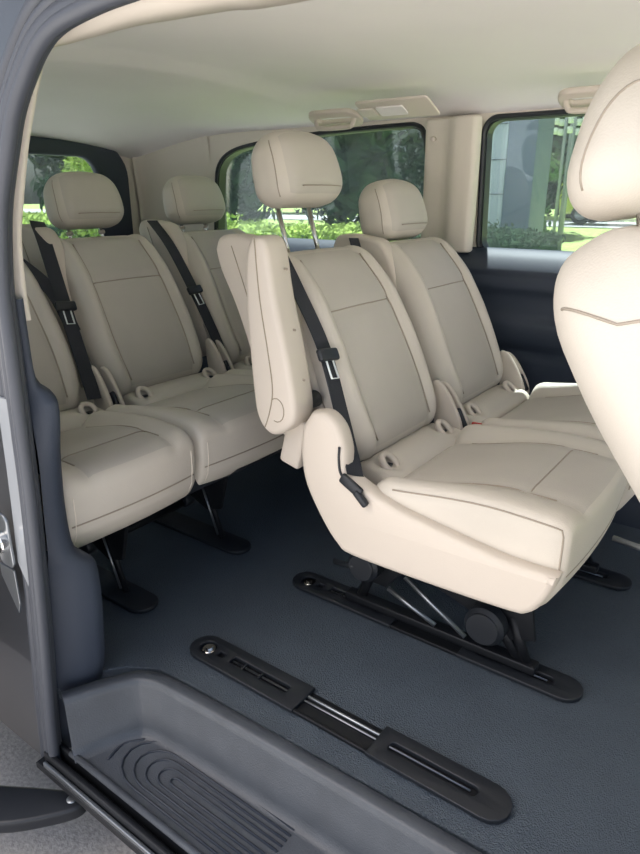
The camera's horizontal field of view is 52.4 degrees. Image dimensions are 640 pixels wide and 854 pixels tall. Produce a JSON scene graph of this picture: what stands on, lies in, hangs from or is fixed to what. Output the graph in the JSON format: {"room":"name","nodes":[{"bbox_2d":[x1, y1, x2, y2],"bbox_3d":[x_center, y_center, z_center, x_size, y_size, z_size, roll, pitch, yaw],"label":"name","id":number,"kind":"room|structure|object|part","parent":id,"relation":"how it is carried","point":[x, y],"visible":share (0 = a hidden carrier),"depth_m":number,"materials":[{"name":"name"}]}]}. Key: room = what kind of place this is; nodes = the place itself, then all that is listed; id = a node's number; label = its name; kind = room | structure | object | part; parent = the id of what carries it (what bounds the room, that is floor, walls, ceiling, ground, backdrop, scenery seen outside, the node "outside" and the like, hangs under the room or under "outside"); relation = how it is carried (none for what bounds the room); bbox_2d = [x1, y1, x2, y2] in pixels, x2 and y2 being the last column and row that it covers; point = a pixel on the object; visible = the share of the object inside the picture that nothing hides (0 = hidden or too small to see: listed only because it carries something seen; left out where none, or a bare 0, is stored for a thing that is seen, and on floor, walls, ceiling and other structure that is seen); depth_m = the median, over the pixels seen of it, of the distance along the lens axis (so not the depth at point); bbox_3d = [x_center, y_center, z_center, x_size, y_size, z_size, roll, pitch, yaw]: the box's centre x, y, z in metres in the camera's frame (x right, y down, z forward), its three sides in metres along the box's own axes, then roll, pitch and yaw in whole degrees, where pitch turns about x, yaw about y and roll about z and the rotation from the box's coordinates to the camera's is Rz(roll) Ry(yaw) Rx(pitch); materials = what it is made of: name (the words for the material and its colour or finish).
{"room":"vehicle interior","nodes":[
{"label":"vehicle interior","id":0,"kind":"room"},
{"bbox_2d":[0,0,40,754],"bbox_3d":[-0.573,0.005,1.281,3.150,1.690,0.115,14,24,34],"label":"sliding door","id":1,"kind":"structure","parent":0,"point":[17,703],"depth_m":1.47,"materials":[{"name":"grey paint"}]},
{"bbox_2d":[0,513,20,612],"bbox_3d":[-0.654,0.284,1.315,0.062,0.230,0.052,14,24,34],"label":"door latch","id":2,"kind":"object","parent":1,"relation":"in","point":[6,547],"depth_m":1.32,"materials":[{"name":"silver metal"}]},
{"bbox_3d":[-0.637,0.227,1.312,0.050,0.120,0.006,14,24,34],"label":"plate","id":3,"kind":"part","parent":2,"relation":"part of","materials":[{"name":"silver metal"}]},
{"bbox_2d":[0,396,28,585],"bbox_3d":[-0.589,0.134,1.266,0.050,0.396,0.024,14,24,34],"label":"door frame","id":4,"kind":"structure","parent":1,"relation":"attached to","point":[4,419],"depth_m":1.25,"materials":[{"name":"silver metal"}]},
{"bbox_2d":[16,299,104,747],"bbox_3d":[-0.630,0.236,1.446,0.327,1.063,0.121,14,24,34],"label":"trim","id":5,"kind":"structure","parent":1,"relation":"attached to","point":[73,574],"depth_m":1.37,"materials":[{"name":"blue plastic"}]},
{"bbox_2d":[0,0,139,758],"bbox_3d":[0.027,0.199,0.880,1.635,1.597,0.090,13,23,32],"label":"door frame","id":6,"kind":"structure","parent":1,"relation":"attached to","point":[39,25],"depth_m":1.15,"materials":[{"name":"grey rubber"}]},
{"bbox_2d":[13,0,308,320],"bbox_3d":[0.099,-0.304,0.740,1.588,0.515,0.105,13,24,33],"label":"trim","id":7,"kind":"structure","parent":1,"relation":"attached to","point":[142,12],"depth_m":0.95,"materials":[{"name":"beige plastic"}]},
{"bbox_2d":[75,156,140,407],"bbox_3d":[-1.397,-0.567,2.764,0.030,1.410,1.850,14,24,34],"label":"wall","id":8,"kind":"structure","parent":0,"point":[135,208],"depth_m":3.22,"materials":[{"name":"beige plastic"}]},
{"bbox_2d":[28,136,132,235],"bbox_3d":[-1.405,-0.860,2.612,0.044,0.604,1.568,14,24,34],"label":"window","id":9,"kind":"structure","parent":8,"relation":"in","point":[108,163],"depth_m":3.02,"materials":[{"name":"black plastic"}]},
{"bbox_2d":[36,742,187,853],"bbox_3d":[0.120,1.040,1.101,1.820,0.310,0.160,14,24,34],"label":"sill","id":10,"kind":"structure","parent":0,"point":[135,831],"depth_m":1.38,"materials":[{"name":"black metal"}]},
{"bbox_2d":[0,785,85,832],"bbox_3d":[-0.790,0.855,1.482,0.518,0.038,0.112,3,20,9],"label":"door arm","id":11,"kind":"object","parent":10,"relation":"attached to","point":[21,808],"visible":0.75,"depth_m":1.45,"materials":[{"name":"black plastic"}]},
{"bbox_2d":[225,206,227,229],"bbox_3d":[0.664,-0.368,2.488,3.750,1.820,0.057,14,24,34],"label":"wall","id":12,"kind":"structure","parent":0,"point":[225,206],"depth_m":3.16,"materials":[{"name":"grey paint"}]},
{"bbox_2d":[61,670,482,853],"bbox_3d":[0.064,0.781,1.139,1.456,0.155,0.238,14,24,34],"label":"step","id":13,"kind":"structure","parent":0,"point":[212,779],"depth_m":1.35,"materials":[{"name":"grey plastic"}]},
{"bbox_2d":[31,0,639,158],"bbox_3d":[0.164,-0.825,1.574,3.720,0.219,1.630,14,24,34],"label":"ceiling","id":14,"kind":"structure","parent":0,"point":[137,91],"depth_m":1.81,"materials":[{"name":"fabric"}]},
{"bbox_2d":[309,108,362,130],"bbox_3d":[0.054,-1.070,2.270,0.210,0.065,0.088,14,24,34],"label":"handle","id":15,"kind":"object","parent":14,"relation":"attached to","point":[315,117],"visible":0.98,"depth_m":2.25,"materials":[{"name":"beige plastic"}]},
{"bbox_2d":[355,95,439,119],"bbox_3d":[0.242,-1.023,2.087,0.275,0.048,0.100,14,24,34],"label":"ceiling light panel","id":16,"kind":"object","parent":14,"relation":"attached to","point":[420,105],"visible":1,"depth_m":2.07,"materials":[{"name":"beige plastic"}]},
{"bbox_3d":[0.157,-1.039,2.148,0.065,0.021,0.040,14,24,34],"label":"switch panel","id":17,"kind":"part","parent":16,"relation":"part of","materials":[{"name":"beige plastic"}]},
{"bbox_2d":[558,85,599,113],"bbox_3d":[0.759,-0.896,1.782,0.210,0.065,0.088,14,24,34],"label":"handle","id":18,"kind":"object","parent":14,"relation":"attached to","point":[566,96],"visible":0.5,"depth_m":1.80,"materials":[{"name":"beige plastic"}]},
{"bbox_2d":[57,452,639,853],"bbox_3d":[0.139,0.431,1.969,3.700,0.030,1.720,14,24,34],"label":"floor","id":19,"kind":"structure","parent":0,"point":[570,772],"depth_m":1.55,"materials":[{"name":"grey carpet"}]},
{"bbox_2d":[97,565,158,613],"bbox_3d":[-0.655,0.435,1.885,0.515,0.012,0.086,14,24,34],"label":"plate","id":20,"kind":"object","parent":19,"relation":"on","point":[138,600],"visible":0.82,"depth_m":1.79,"materials":[{"name":"black plastic"}]},
{"bbox_2d":[22,171,284,592],"bbox_3d":[-0.490,-0.256,2.149,0.986,1.114,1.490,14,24,34],"label":"bench","id":21,"kind":"object","parent":20,"relation":"on","point":[131,321],"visible":0.61,"depth_m":2.04,"materials":[{"name":"beige leather"}]},
{"bbox_3d":[-0.964,-0.259,1.847,0.354,0.492,0.442,14,24,34],"label":"backrest","id":22,"kind":"part","parent":21,"relation":"part of","materials":[{"name":"beige leather"}]},
{"bbox_3d":[-0.760,-0.333,1.969,0.027,0.044,0.034,14,24,34],"label":"tongue plate","id":23,"kind":"part","parent":21,"relation":"part of","materials":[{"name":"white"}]},
{"bbox_3d":[-0.669,0.306,1.850,0.420,0.240,0.012,14,24,34],"label":"frame","id":24,"kind":"part","parent":21,"relation":"part of","materials":[{"name":"black metal"}]},
{"bbox_3d":[-0.574,0.358,1.778,0.072,0.172,0.007,14,24,34],"label":"link rod","id":25,"kind":"part","parent":21,"relation":"part of","materials":[{"name":"silver metal"}]},
{"bbox_2d":[38,411,195,550],"bbox_3d":[-0.591,0.112,1.639,0.434,0.216,0.397,14,24,34],"label":"cushion","id":26,"kind":"object","parent":21,"relation":"on","point":[119,470],"depth_m":1.53,"materials":[{"name":"beige leather"}]},
{"bbox_3d":[-0.567,0.352,1.786,0.099,0.213,0.016,14,24,34],"label":"leg","id":27,"kind":"part","parent":21,"relation":"part of","materials":[{"name":"black metal"}]},
{"bbox_3d":[-0.664,-0.396,2.231,0.354,0.492,0.442,14,24,34],"label":"backrest","id":28,"kind":"part","parent":21,"relation":"part of","materials":[{"name":"beige leather"}]},
{"bbox_2d":[105,374,284,484],"bbox_3d":[-0.332,-0.012,1.987,0.434,0.216,0.490,14,24,34],"label":"cushion","id":29,"kind":"object","parent":21,"relation":"on","point":[220,416],"depth_m":1.81,"materials":[{"name":"beige leather"}]},
{"bbox_3d":[-0.443,-0.470,2.381,0.027,0.043,0.031,14,24,34],"label":"tongue plate","id":30,"kind":"part","parent":21,"relation":"part of","materials":[{"name":"white metal"}]},
{"bbox_3d":[-0.447,0.204,2.135,0.420,0.240,0.012,14,24,34],"label":"frame","id":31,"kind":"part","parent":21,"relation":"part of","materials":[{"name":"black metal"}]},
{"bbox_3d":[-0.352,0.257,2.063,0.072,0.172,0.007,14,24,34],"label":"link rod","id":32,"kind":"part","parent":21,"relation":"part of","materials":[{"name":"silver metal"}]},
{"bbox_3d":[-0.345,0.250,2.071,0.099,0.213,0.016,14,24,34],"label":"leg","id":33,"kind":"part","parent":21,"relation":"part of","materials":[{"name":"black metal"}]},
{"bbox_3d":[-0.360,-0.535,2.622,0.354,0.492,0.442,14,24,34],"label":"backrest","id":34,"kind":"part","parent":21,"relation":"part of","materials":[{"name":"beige leather"}]},
{"bbox_2d":[224,369,252,374],"bbox_3d":[-0.032,-0.171,2.382,0.434,0.181,0.530,14,24,34],"label":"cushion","id":35,"kind":"object","parent":21,"relation":"on","point":[232,371],"depth_m":2.24,"materials":[{"name":"beige leather"}]},
{"bbox_2d":[153,511,250,554],"bbox_3d":[-0.433,0.334,2.170,0.515,0.012,0.086,14,24,34],"label":"plate","id":36,"kind":"object","parent":19,"relation":"on","point":[193,528],"visible":0.89,"depth_m":2.12,"materials":[{"name":"black plastic"}]},
{"bbox_2d":[189,635,512,823],"bbox_3d":[0.016,0.614,1.390,0.810,0.015,0.085,14,24,34],"label":"rail","id":37,"kind":"object","parent":19,"relation":"on","point":[470,792],"visible":1,"depth_m":1.33,"materials":[{"name":"black plastic"}]},
{"bbox_3d":[-0.173,0.566,1.520,0.340,0.010,0.085,14,24,34],"label":"rail","id":38,"kind":"part","parent":37,"relation":"part of","materials":[{"name":"black plastic"}]},
{"bbox_3d":[0.228,0.665,1.243,0.284,0.010,0.085,14,24,34],"label":"rail","id":39,"kind":"part","parent":37,"relation":"part of","materials":[{"name":"black plastic"}]},
{"bbox_2d":[292,572,582,702],"bbox_3d":[0.255,0.516,1.665,0.810,0.015,0.085,14,24,34],"label":"rail","id":40,"kind":"object","parent":19,"relation":"on","point":[559,686],"visible":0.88,"depth_m":1.60,"materials":[{"name":"black plastic"}]},
{"bbox_3d":[0.066,0.468,1.795,0.340,0.010,0.085,14,24,34],"label":"rail","id":41,"kind":"part","parent":40,"relation":"part of","materials":[{"name":"black plastic"}]},
{"bbox_2d":[217,130,634,675],"bbox_3d":[0.370,-0.161,1.759,1.010,1.190,1.115,14,24,34],"label":"seat","id":42,"kind":"object","parent":40,"relation":"on","point":[496,503],"visible":0.96,"depth_m":1.53,"materials":[{"name":"beige leather"}]},
{"bbox_3d":[-0.089,-0.198,1.454,0.136,0.441,0.080,14,24,34],"label":"armrest","id":43,"kind":"part","parent":42,"relation":"part of","materials":[{"name":"beige leather"}]},
{"bbox_3d":[-0.091,-0.487,1.688,0.058,0.164,0.012,14,24,34],"label":"post","id":44,"kind":"part","parent":42,"relation":"part of","materials":[{"name":"silver metal"}]},
{"bbox_3d":[-0.014,-0.523,1.787,0.058,0.164,0.012,14,24,34],"label":"post","id":45,"kind":"part","parent":42,"relation":"part of","materials":[{"name":"silver metal"}]},
{"bbox_3d":[0.028,-0.132,1.482,0.026,0.045,0.033,16,25,38],"label":"tongue plate","id":46,"kind":"part","parent":42,"relation":"part of","materials":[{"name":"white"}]},
{"bbox_3d":[0.062,0.356,1.695,0.011,0.037,0.078,-17,25,-39],"label":"release lever","id":47,"kind":"part","parent":42,"relation":"part of","materials":[{"name":"black plastic"}]},
{"bbox_3d":[0.083,-0.212,1.717,0.354,0.492,0.442,14,24,34],"label":"backrest","id":48,"kind":"part","parent":42,"relation":"part of","materials":[{"name":"beige leather"}]},
{"bbox_3d":[0.130,0.401,1.721,0.076,0.142,0.017,14,24,34],"label":"leg","id":49,"kind":"part","parent":42,"relation":"part of","materials":[{"name":"black metal"}]},
{"bbox_3d":[0.228,0.450,1.629,0.140,0.063,0.012,14,24,34],"label":"link rod","id":50,"kind":"part","parent":42,"relation":"part of","materials":[{"name":"silver metal"}]},
{"bbox_3d":[0.279,0.438,1.585,0.174,0.112,0.012,14,24,34],"label":"link rod","id":51,"kind":"part","parent":42,"relation":"part of","materials":[{"name":"silver metal"}]},
{"bbox_3d":[0.373,-0.345,2.089,0.354,0.492,0.442,14,24,34],"label":"backrest","id":52,"kind":"part","parent":42,"relation":"part of","materials":[{"name":"beige leather"}]},
{"bbox_3d":[0.275,0.367,1.596,0.530,0.185,0.012,14,24,34],"label":"frame","id":53,"kind":"part","parent":42,"relation":"part of","materials":[{"name":"black metal"}]},
{"bbox_2d":[377,424,626,605],"bbox_3d":[0.432,0.163,1.497,0.434,0.216,0.495,14,24,34],"label":"cushion","id":54,"kind":"object","parent":42,"relation":"on","point":[541,499],"depth_m":1.34,"materials":[{"name":"beige leather"}]},
{"bbox_3d":[0.436,0.495,1.516,0.092,0.109,0.017,14,24,34],"label":"leg","id":55,"kind":"part","parent":42,"relation":"part of","materials":[{"name":"black metal"}]},
{"bbox_3d":[0.459,0.491,1.497,0.071,0.122,0.017,14,24,34],"label":"leg","id":56,"kind":"part","parent":42,"relation":"part of","materials":[{"name":"black metal"}]},
{"bbox_2d":[481,382,634,510],"bbox_3d":[0.751,0.027,1.878,0.434,0.216,0.515,14,24,34],"label":"cushion","id":57,"kind":"object","parent":42,"relation":"on","point":[560,407],"depth_m":1.84,"materials":[{"name":"beige leather"}]},
{"bbox_3d":[0.769,0.349,1.896,0.071,0.122,0.017,14,24,34],"label":"leg","id":58,"kind":"part","parent":42,"relation":"part of","materials":[{"name":"black metal"}]},
{"bbox_3d":[0.467,0.567,1.518,0.284,0.010,0.085,14,24,34],"label":"rail","id":59,"kind":"part","parent":40,"relation":"part of","materials":[{"name":"black plastic"}]},
{"bbox_2d":[553,44,639,550],"bbox_3d":[0.782,0.160,0.865,0.880,1.214,0.702,14,24,34],"label":"seat","id":60,"kind":"object","parent":19,"relation":"on","point":[596,300],"visible":1,"depth_m":0.71,"materials":[{"name":"beige leather"}]},
{"bbox_3d":[0.594,0.136,0.830,0.590,0.746,0.440,14,24,34],"label":"backrest","id":61,"kind":"part","parent":60,"relation":"part of","materials":[{"name":"beige leather"}]},
{"bbox_3d":[0.385,-0.220,0.772,0.034,0.103,0.015,14,24,34],"label":"post","id":62,"kind":"part","parent":60,"relation":"part of","materials":[{"name":"silver metal"}]},
{"bbox_2d":[573,567,631,590],"bbox_3d":[0.558,0.371,2.069,0.810,0.015,0.085,14,24,34],"label":"rail","id":63,"kind":"object","parent":19,"relation":"on","point":[606,578],"visible":0.22,"depth_m":1.87,"materials":[{"name":"black plastic"}]},
{"bbox_2d":[192,108,563,246],"bbox_3d":[0.636,-0.817,2.260,3.720,0.720,0.092,14,24,34],"label":"wall","id":64,"kind":"structure","parent":0,"point":[219,144],"depth_m":2.81,"materials":[{"name":"beige plastic"}]},
{"bbox_2d":[132,136,213,231],"bbox_3d":[-0.699,-1.106,3.129,0.466,0.680,0.082,9,22,25],"label":"trim","id":65,"kind":"structure","parent":64,"relation":"attached to","point":[152,171],"depth_m":3.14,"materials":[{"name":"beige plastic"}]},
{"bbox_2d":[214,122,425,229],"bbox_3d":[-0.046,-0.975,2.753,1.200,0.521,0.111,14,24,34],"label":"window","id":66,"kind":"structure","parent":64,"relation":"in","point":[222,166],"depth_m":2.77,"materials":[{"name":"black plastic"}]},
{"bbox_2d":[199,238,639,528],"bbox_3d":[0.609,-0.198,2.425,3.700,0.902,0.131,14,24,34],"label":"trim","id":67,"kind":"structure","parent":64,"relation":"attached to","point":[516,287],"depth_m":2.27,"materials":[{"name":"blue plastic"}]},
{"bbox_2d":[421,115,482,252],"bbox_3d":[0.464,-0.859,2.322,0.102,0.450,0.234,-19,27,-42],"label":"trim","id":68,"kind":"structure","parent":64,"relation":"attached to","point":[452,144],"depth_m":2.28,"materials":[{"name":"beige plastic"}]},
{"bbox_2d":[476,109,584,247],"bbox_3d":[1.021,-0.738,2.006,1.123,0.478,0.111,14,24,34],"label":"window","id":69,"kind":"structure","parent":64,"relation":"in","point":[489,126],"depth_m":2.24,"materials":[{"name":"black plastic"}]},
{"label":"outside","id":70,"kind":"structure","parent":0,"visible":0},
{"bbox_2d":[0,721,135,853],"bbox_3d":[-18.834,4.363,-7.731,100.000,0.020,43.600,14,24,34],"label":"ground","id":71,"kind":"structure","parent":70,"point":[85,834],"depth_m":1.63,"materials":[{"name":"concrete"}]},
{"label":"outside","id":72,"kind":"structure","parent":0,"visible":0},
{"bbox_2d":[23,204,635,250],"bbox_3d":[1.783,-11.558,36.116,108.000,0.490,56.000,14,24,34],"label":"lawn","id":73,"kind":"structure","parent":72,"point":[576,237],"depth_m":20.96,"materials":[{"name":"green plant"}]},
{"bbox_2d":[30,164,53,210],"bbox_3d":[-11.257,-14.436,29.965,4.352,9.729,5.201,14,24,34],"label":"tree","id":74,"kind":"object","parent":73,"relation":"on","point":[37,186],"visible":0.02,"depth_m":29.82,"materials":[{"name":"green plant"}]},
{"bbox_2d":[28,154,89,180],"bbox_3d":[-6.546,-9.403,18.539,4.854,8.729,4.378,14,24,34],"label":"tree","id":75,"kind":"object","parent":73,"relation":"on","point":[40,162],"visible":0.02,"depth_m":18.96,"materials":[{"name":"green plant"}]},
{"bbox_2d":[58,156,100,238],"bbox_3d":[-3.586,-3.074,9.785,0.982,2.284,1.156,14,24,34],"label":"tree","id":76,"kind":"object","parent":73,"relation":"on","point":[71,166],"visible":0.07,"depth_m":9.64,"materials":[{"name":"green plant"}]},
{"bbox_2d":[22,210,242,237],"bbox_3d":[-5.233,-3.782,13.241,4.468,1.308,6.253,14,24,34],"label":"hedge","id":77,"kind":"object","parent":73,"relation":"on","point":[40,216],"visible":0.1,"depth_m":11.29,"materials":[{"name":"green plant"}]},
{"bbox_2d":[225,150,282,223],"bbox_3d":[-3.506,-10.945,21.774,5.197,8.643,4.885,14,24,34],"label":"tree","id":78,"kind":"object","parent":73,"relation":"on","point":[239,177],"visible":0.09,"depth_m":21.26,"materials":[{"name":"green plant"}]},
{"bbox_2d":[247,156,324,212],"bbox_3d":[-0.894,-17.736,37.595,7.227,10.599,5.945,14,24,34],"label":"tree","id":79,"kind":"object","parent":73,"relation":"on","point":[312,209],"visible":0.02,"depth_m":38.50,"materials":[{"name":"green plant"}]},
{"bbox_2d":[227,215,405,241],"bbox_3d":[-0.455,-2.221,8.947,5.317,1.328,1.752,14,24,34],"label":"hedge","id":80,"kind":"object","parent":73,"relation":"on","point":[326,231],"visible":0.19,"depth_m":8.10,"materials":[{"name":"green plant"}]},
{"bbox_2d":[303,129,416,224],"bbox_3d":[0.380,-9.849,19.070,4.336,8.842,5.159,-8,21,-21],"label":"tree","id":81,"kind":"object","parent":73,"relation":"on","point":[361,157],"visible":0.17,"depth_m":18.74,"materials":[{"name":"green plant"}]},
{"bbox_2d":[385,129,424,197],"bbox_3d":[4.951,-16.175,33.154,7.902,10.642,7.355,14,24,34],"label":"tree","id":82,"kind":"object","parent":73,"relation":"on","point":[412,166],"visible":0.06,"depth_m":33.07,"materials":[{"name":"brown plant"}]},
{"bbox_2d":[409,219,565,249],"bbox_3d":[1.511,-1.262,6.178,1.362,1.385,0.905,14,24,34],"label":"hedge","id":83,"kind":"object","parent":73,"relation":"on","point":[516,238],"visible":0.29,"depth_m":5.65,"materials":[{"name":"green plant"}]},
{"bbox_2d":[487,118,554,232],"bbox_3d":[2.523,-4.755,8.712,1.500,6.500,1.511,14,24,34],"label":"office building","id":84,"kind":"structure","parent":73,"relation":"on","point":[521,149],"depth_m":8.33,"materials":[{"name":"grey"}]},
{"bbox_2d":[543,153,564,232],"bbox_3d":[4.902,-5.345,15.431,1.662,2.106,1.268,14,24,34],"label":"tree","id":85,"kind":"object","parent":73,"relation":"on","point":[553,164],"visible":0.06,"depth_m":14.94,"materials":[{"name":"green plant"}]},
{"bbox_2d":[545,116,582,217],"bbox_3d":[11.560,-14.464,28.716,7.735,10.756,7.750,14,24,34],"label":"tree","id":86,"kind":"object","parent":73,"relation":"on","point":[552,206],"visible":0.02,"depth_m":30.35,"materials":[{"name":"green plant"}]},
{"bbox_2d":[545,116,583,206],"bbox_3d":[5.585,-9.232,18.484,4.553,7.622,5.244,-10,22,-26],"label":"tree","id":87,"kind":"object","parent":73,"relation":"on","point":[557,140],"visible":0.03,"depth_m":17.40,"materials":[{"name":"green plant"}]},
{"bbox_2d":[552,117,583,250],"bbox_3d":[5.387,-5.576,14.229,0.663,3.362,0.685,14,24,34],"label":"street lamp","id":88,"kind":"object","parent":73,"relation":"on","point":[572,130],"visible":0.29,"depth_m":14.21,"materials":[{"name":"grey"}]},
{"bbox_3d":[5.064,-6.361,13.968,0.120,0.130,0.114,14,24,34],"label":"lamp glass","id":89,"kind":"part","parent":88,"relation":"part of","materials":[{"name":"white glass"}]},
{"bbox_3d":[5.064,-6.540,13.905,0.120,0.130,0.114,14,24,34],"label":"lamp glass","id":90,"kind":"part","parent":88,"relation":"part of","materials":[{"name":"white glass"}]},
{"bbox_3d":[5.273,-6.456,14.236,0.120,0.130,0.114,14,24,34],"label":"lamp glass","id":91,"kind":"part","parent":88,"relation":"part of","materials":[{"name":"white"}]},
{"bbox_3d":[5.273,-6.635,14.172,0.120,0.130,0.114,14,24,34],"label":"lamp glass","id":92,"kind":"part","parent":88,"relation":"part of","materials":[{"name":"white glass"}]},
{"bbox_3d":[5.270,-6.264,13.699,0.120,0.130,0.114,14,24,34],"label":"lamp glass","id":93,"kind":"part","parent":88,"relation":"part of","materials":[{"name":"white"}]},
{"bbox_3d":[5.270,-6.443,13.635,0.120,0.130,0.114,14,24,34],"label":"lamp glass","id":94,"kind":"part","parent":88,"relation":"part of","materials":[{"name":"white glass"}]},
{"bbox_3d":[5.608,-6.598,14.068,0.120,0.130,0.114,14,24,34],"label":"lamp glass","id":95,"kind":"part","parent":88,"relation":"part of","materials":[{"name":"white glass"}]},
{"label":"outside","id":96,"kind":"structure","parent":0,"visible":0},
{"bbox_2d":[23,209,635,227],"bbox_3d":[3.155,-9.032,28.240,90.000,0.003,5.500,14,24,34],"label":"road","id":97,"kind":"structure","parent":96,"point":[600,224],"depth_m":24.72,"materials":[{"name":"grey asphalt"}]},
{"bbox_2d":[559,183,597,224],"bbox_3d":[10.860,-7.943,22.236,4.874,1.972,1.782,14,24,34],"label":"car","id":98,"kind":"object","parent":97,"relation":"on","point":[575,216],"visible":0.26,"depth_m":22.79,"materials":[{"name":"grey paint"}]}
]}

